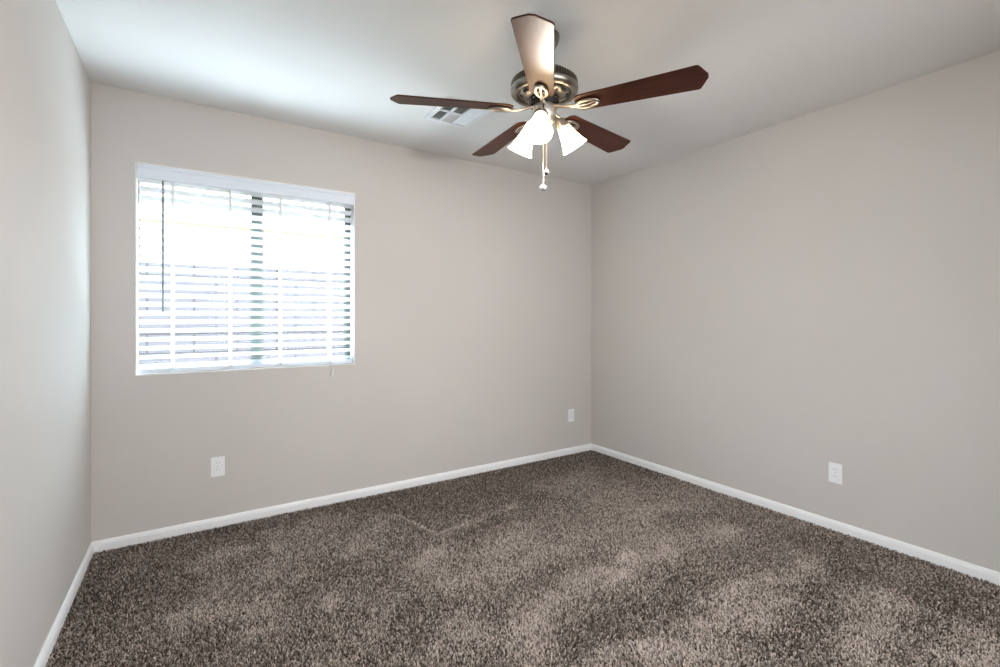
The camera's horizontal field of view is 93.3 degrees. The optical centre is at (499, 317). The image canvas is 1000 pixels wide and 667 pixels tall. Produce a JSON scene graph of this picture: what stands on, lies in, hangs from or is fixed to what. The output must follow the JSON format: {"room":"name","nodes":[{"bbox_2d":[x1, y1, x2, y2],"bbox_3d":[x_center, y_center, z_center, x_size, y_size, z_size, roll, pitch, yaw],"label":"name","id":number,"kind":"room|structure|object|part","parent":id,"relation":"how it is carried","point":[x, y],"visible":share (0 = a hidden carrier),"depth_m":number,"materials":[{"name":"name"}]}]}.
{"room":"empty bedroom","nodes":[
{"label":"empty bedroom","id":0,"kind":"room"},
{"bbox_2d":[0,0,90,666],"bbox_3d":[-1.252,0.075,0.960,0.160,2.600,3.453,0,0,-33],"label":"wall","id":1,"kind":"structure","parent":0,"point":[45,83],"depth_m":1.65,"materials":[{"name":"beige paint"}]},
{"bbox_2d":[34,543,93,666],"bbox_3d":[-1.209,1.195,1.052,0.012,0.064,3.320,0,0,-33],"label":"baseboard","id":2,"kind":"structure","parent":1,"relation":"attached to","point":[42,660],"depth_m":1.90,"materials":[{"name":"white paint"}]},
{"bbox_2d":[91,82,590,541],"bbox_3d":[-0.682,0.075,3.482,3.861,2.600,0.160,0,0,-33],"label":"wall","id":3,"kind":"structure","parent":0,"point":[473,279],"depth_m":3.22,"materials":[{"name":"beige paint"}]},
{"bbox_2d":[211,456,224,476],"bbox_3d":[-1.649,0.868,2.760,0.070,0.114,0.018,0,0,-33],"label":"wall outlet","id":4,"kind":"object","parent":3,"relation":"attached to","point":[217,463],"visible":1,"depth_m":2.75,"materials":[{"name":"white plastic"}]},
{"bbox_2d":[135,162,354,375],"bbox_3d":[-1.515,-0.266,2.931,1.180,1.159,0.149,0,0,-33],"label":"window","id":5,"kind":"structure","parent":3,"relation":"in","point":[137,183],"depth_m":2.95,"materials":[{"name":"white paint"}]},
{"bbox_3d":[-1.773,-0.267,2.833,0.625,1.121,0.022,0,0,-33],"label":"sash","id":6,"kind":"part","parent":5,"relation":"part of","materials":[{"name":"brown metal"}]},
{"bbox_3d":[-1.500,0.310,2.908,1.180,0.008,0.094,0,0,-33],"label":"sill","id":7,"kind":"part","parent":5,"relation":"part of","materials":[{"name":"white paint"}]},
{"bbox_2d":[137,163,354,375],"bbox_3d":[-1.487,-0.228,2.890,1.169,1.218,0.082,0,0,-33],"label":"window blind","id":8,"kind":"object","parent":5,"relation":"attached to","point":[150,174],"visible":1,"depth_m":2.85,"materials":[{"name":"white plastic"}]},
{"bbox_3d":[-1.851,-0.242,2.673,0.018,1.085,0.050,0,0,-33],"label":"ladder cord","id":9,"kind":"part","parent":8,"relation":"part of","materials":[{"name":"white fabric"}]},
{"bbox_3d":[-1.617,-0.242,2.825,0.018,1.085,0.050,0,0,-33],"label":"ladder cord","id":10,"kind":"part","parent":8,"relation":"part of","materials":[{"name":"white fabric"}]},
{"bbox_3d":[-1.496,0.291,2.903,1.153,0.023,0.048,0,0,-33],"label":"rail","id":11,"kind":"part","parent":8,"relation":"part of","materials":[{"name":"white plastic"}]},
{"bbox_3d":[-1.387,-0.242,2.973,0.018,1.085,0.050,0,0,-33],"label":"ladder cord","id":12,"kind":"part","parent":8,"relation":"part of","materials":[{"name":"white fabric"}]},
{"bbox_3d":[-1.138,-0.242,3.135,0.018,1.085,0.050,0,0,-33],"label":"ladder cord","id":13,"kind":"part","parent":8,"relation":"part of","materials":[{"name":"white fabric"}]},
{"bbox_3d":[-1.111,-0.215,3.107,0.008,1.120,0.020,0,0,-33],"label":"lift cord","id":14,"kind":"part","parent":8,"relation":"part of","materials":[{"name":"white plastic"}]},
{"bbox_3d":[-1.304,-0.267,3.109,0.597,1.121,0.022,0,0,-33],"label":"sash","id":15,"kind":"part","parent":5,"relation":"part of","materials":[{"name":"brown metal"}]},
{"bbox_2d":[91,443,591,553],"bbox_3d":[-0.635,1.195,3.410,3.541,0.064,0.012,0,0,-33],"label":"baseboard","id":16,"kind":"structure","parent":3,"relation":"attached to","point":[100,546],"depth_m":3.02,"materials":[{"name":"white paint"}]},
{"bbox_2d":[568,409,573,421],"bbox_3d":[0.638,0.874,4.242,0.070,0.114,0.018,0,0,-33],"label":"wall outlet","id":17,"kind":"object","parent":3,"relation":"attached to","point":[570,411],"visible":1,"depth_m":4.23,"materials":[{"name":"white plastic"}]},
{"bbox_2d":[48,456,997,666],"bbox_3d":[0.257,1.301,2.033,3.861,0.148,3.613,0,0,-33],"label":"floor","id":18,"kind":"structure","parent":0,"point":[583,456],"depth_m":1.94,"materials":[{"name":"grey"}]},
{"bbox_2d":[45,450,999,666],"bbox_3d":[0.275,1.216,2.005,3.515,0.023,3.334,0,0,-33],"label":"carpet","id":19,"kind":"object","parent":18,"relation":"on","point":[810,563],"visible":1,"depth_m":2.12,"materials":[{"name":"brown carpet"}]},
{"bbox_2d":[55,0,999,185],"bbox_3d":[0.803,-1.305,1.190,3.861,0.160,5.623,0,0,-33],"label":"ceiling","id":20,"kind":"structure","parent":0,"point":[336,66],"depth_m":2.19,"materials":[{"name":"white paint"}]},
{"bbox_2d":[424,97,490,128],"bbox_3d":[-0.254,-1.218,2.816,0.292,0.014,0.318,0,0,-33],"label":"ceiling vent","id":21,"kind":"object","parent":20,"relation":"in","point":[464,118],"visible":0.75,"depth_m":2.84,"materials":[{"name":"grey metal"}]},
{"bbox_2d":[390,13,708,190],"bbox_3d":[0.187,-0.885,2.098,1.245,0.680,1.224,0,0,-33],"label":"ceiling fan","id":22,"kind":"object","parent":20,"relation":"hanging from","point":[543,86],"visible":1,"depth_m":1.94,"materials":[{"name":"brown wood"}]},
{"bbox_3d":[-0.200,-0.905,1.990,0.515,0.007,0.138,0,11,-9],"label":"blade","id":23,"kind":"part","parent":22,"relation":"part of","materials":[{"name":"brown wood"}]},
{"bbox_3d":[0.010,-0.905,2.407,0.138,0.006,0.515,-13,6,-27],"label":"blade","id":24,"kind":"part","parent":22,"relation":"part of","materials":[{"name":"brown wood"}]},
{"bbox_3d":[0.110,-0.798,2.137,0.118,0.104,0.118,0,34,-45],"label":"lamp shade","id":25,"kind":"part","parent":22,"relation":"part of","materials":[{"name":"white glass"}]},
{"bbox_3d":[0.133,-0.905,1.661,0.138,0.006,0.515,12,2,8],"label":"blade","id":26,"kind":"part","parent":22,"relation":"part of","materials":[{"name":"brown wood"}]},
{"bbox_3d":[0.163,-0.798,1.942,0.118,0.104,0.118,0,-34,15],"label":"lamp shade","id":27,"kind":"part","parent":22,"relation":"part of","materials":[{"name":"white glass"}]},
{"bbox_3d":[0.164,-0.808,1.948,0.042,0.069,0.042,0,-34,15],"label":"bulb","id":28,"kind":"part","parent":22,"relation":"part of","materials":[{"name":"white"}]},
{"bbox_2d":[533,107,547,119],"bbox_3d":[0.170,-0.850,1.970,0.063,0.060,0.063,0,0,-33],"label":"socket","id":29,"kind":"object","parent":22,"relation":"attached to","point":[539,111],"depth_m":1.94,"materials":[{"name":"white glass"}]},
{"bbox_3d":[0.186,-0.710,2.024,0.004,0.274,0.004,0,0,-10],"label":"pull chain","id":30,"kind":"part","parent":22,"relation":"part of","materials":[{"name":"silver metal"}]},
{"bbox_2d":[555,117,569,131],"bbox_3d":[0.276,-0.850,2.075,0.063,0.060,0.064,0,0,-33],"label":"socket","id":31,"kind":"object","parent":22,"relation":"attached to","point":[562,125],"depth_m":2.05,"materials":[{"name":"white glass"}]},
{"bbox_3d":[0.305,-0.798,2.084,0.118,0.104,0.118,-35,8,-12],"label":"lamp shade","id":32,"kind":"part","parent":22,"relation":"part of","materials":[{"name":"white glass"}]},
{"bbox_3d":[0.472,-0.905,2.337,0.515,0.006,0.138,0,-11,-45],"label":"blade","id":33,"kind":"part","parent":22,"relation":"part of","materials":[{"name":"brown wood"}]},
{"bbox_3d":[0.548,-0.905,1.876,0.515,0.006,0.138,0,-11,27],"label":"blade","id":34,"kind":"part","parent":22,"relation":"part of","materials":[{"name":"brown wood"}]},
{"bbox_2d":[591,50,999,571],"bbox_3d":[1.853,0.075,2.973,0.160,2.600,3.453,0,0,-33],"label":"wall","id":35,"kind":"structure","parent":0,"point":[771,306],"depth_m":2.74,"materials":[{"name":"beige paint"}]},
{"bbox_2d":[591,444,999,585],"bbox_3d":[1.752,1.195,2.971,0.012,0.064,3.320,0,0,-33],"label":"baseboard","id":36,"kind":"structure","parent":35,"relation":"attached to","point":[964,567],"depth_m":2.73,"materials":[{"name":"white paint"}]},
{"bbox_2d":[828,462,841,484],"bbox_3d":[1.927,0.890,2.711,0.018,0.114,0.070,0,0,-33],"label":"wall outlet","id":37,"kind":"object","parent":35,"relation":"attached to","point":[834,469],"visible":1,"depth_m":2.71,"materials":[{"name":"white plastic"}]},
{"bbox_2d":[831,467,837,472],"bbox_3d":[1.927,0.871,2.711,0.018,0.027,0.034,0,0,-33],"label":"receptacle","id":38,"kind":"object","parent":37,"relation":"attached to","point":[833,469],"depth_m":2.71,"materials":[{"name":"grey plastic"}]},
{"label":"outside","id":39,"kind":"structure","parent":0,"visible":0},
{"bbox_3d":[-6.729,1.465,13.140,21.000,0.200,22.627,0,0,-33],"label":"ground","id":40,"kind":"structure","parent":39,"visible":0},
{"bbox_2d":[140,256,343,363],"bbox_3d":[-2.018,0.372,5.872,13.000,1.985,0.180,0,0,-33],"label":"fence","id":41,"kind":"object","parent":40,"relation":"on","point":[177,291],"visible":0.09,"depth_m":5.19,"materials":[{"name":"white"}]},
{"bbox_2d":[140,183,343,267],"bbox_3d":[-7.125,-0.935,11.452,16.500,4.600,8.030,0,0,-33],"label":"sky","id":42,"kind":"structure","parent":40,"relation":"on","point":[141,184],"depth_m":8.91,"materials":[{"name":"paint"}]}
]}

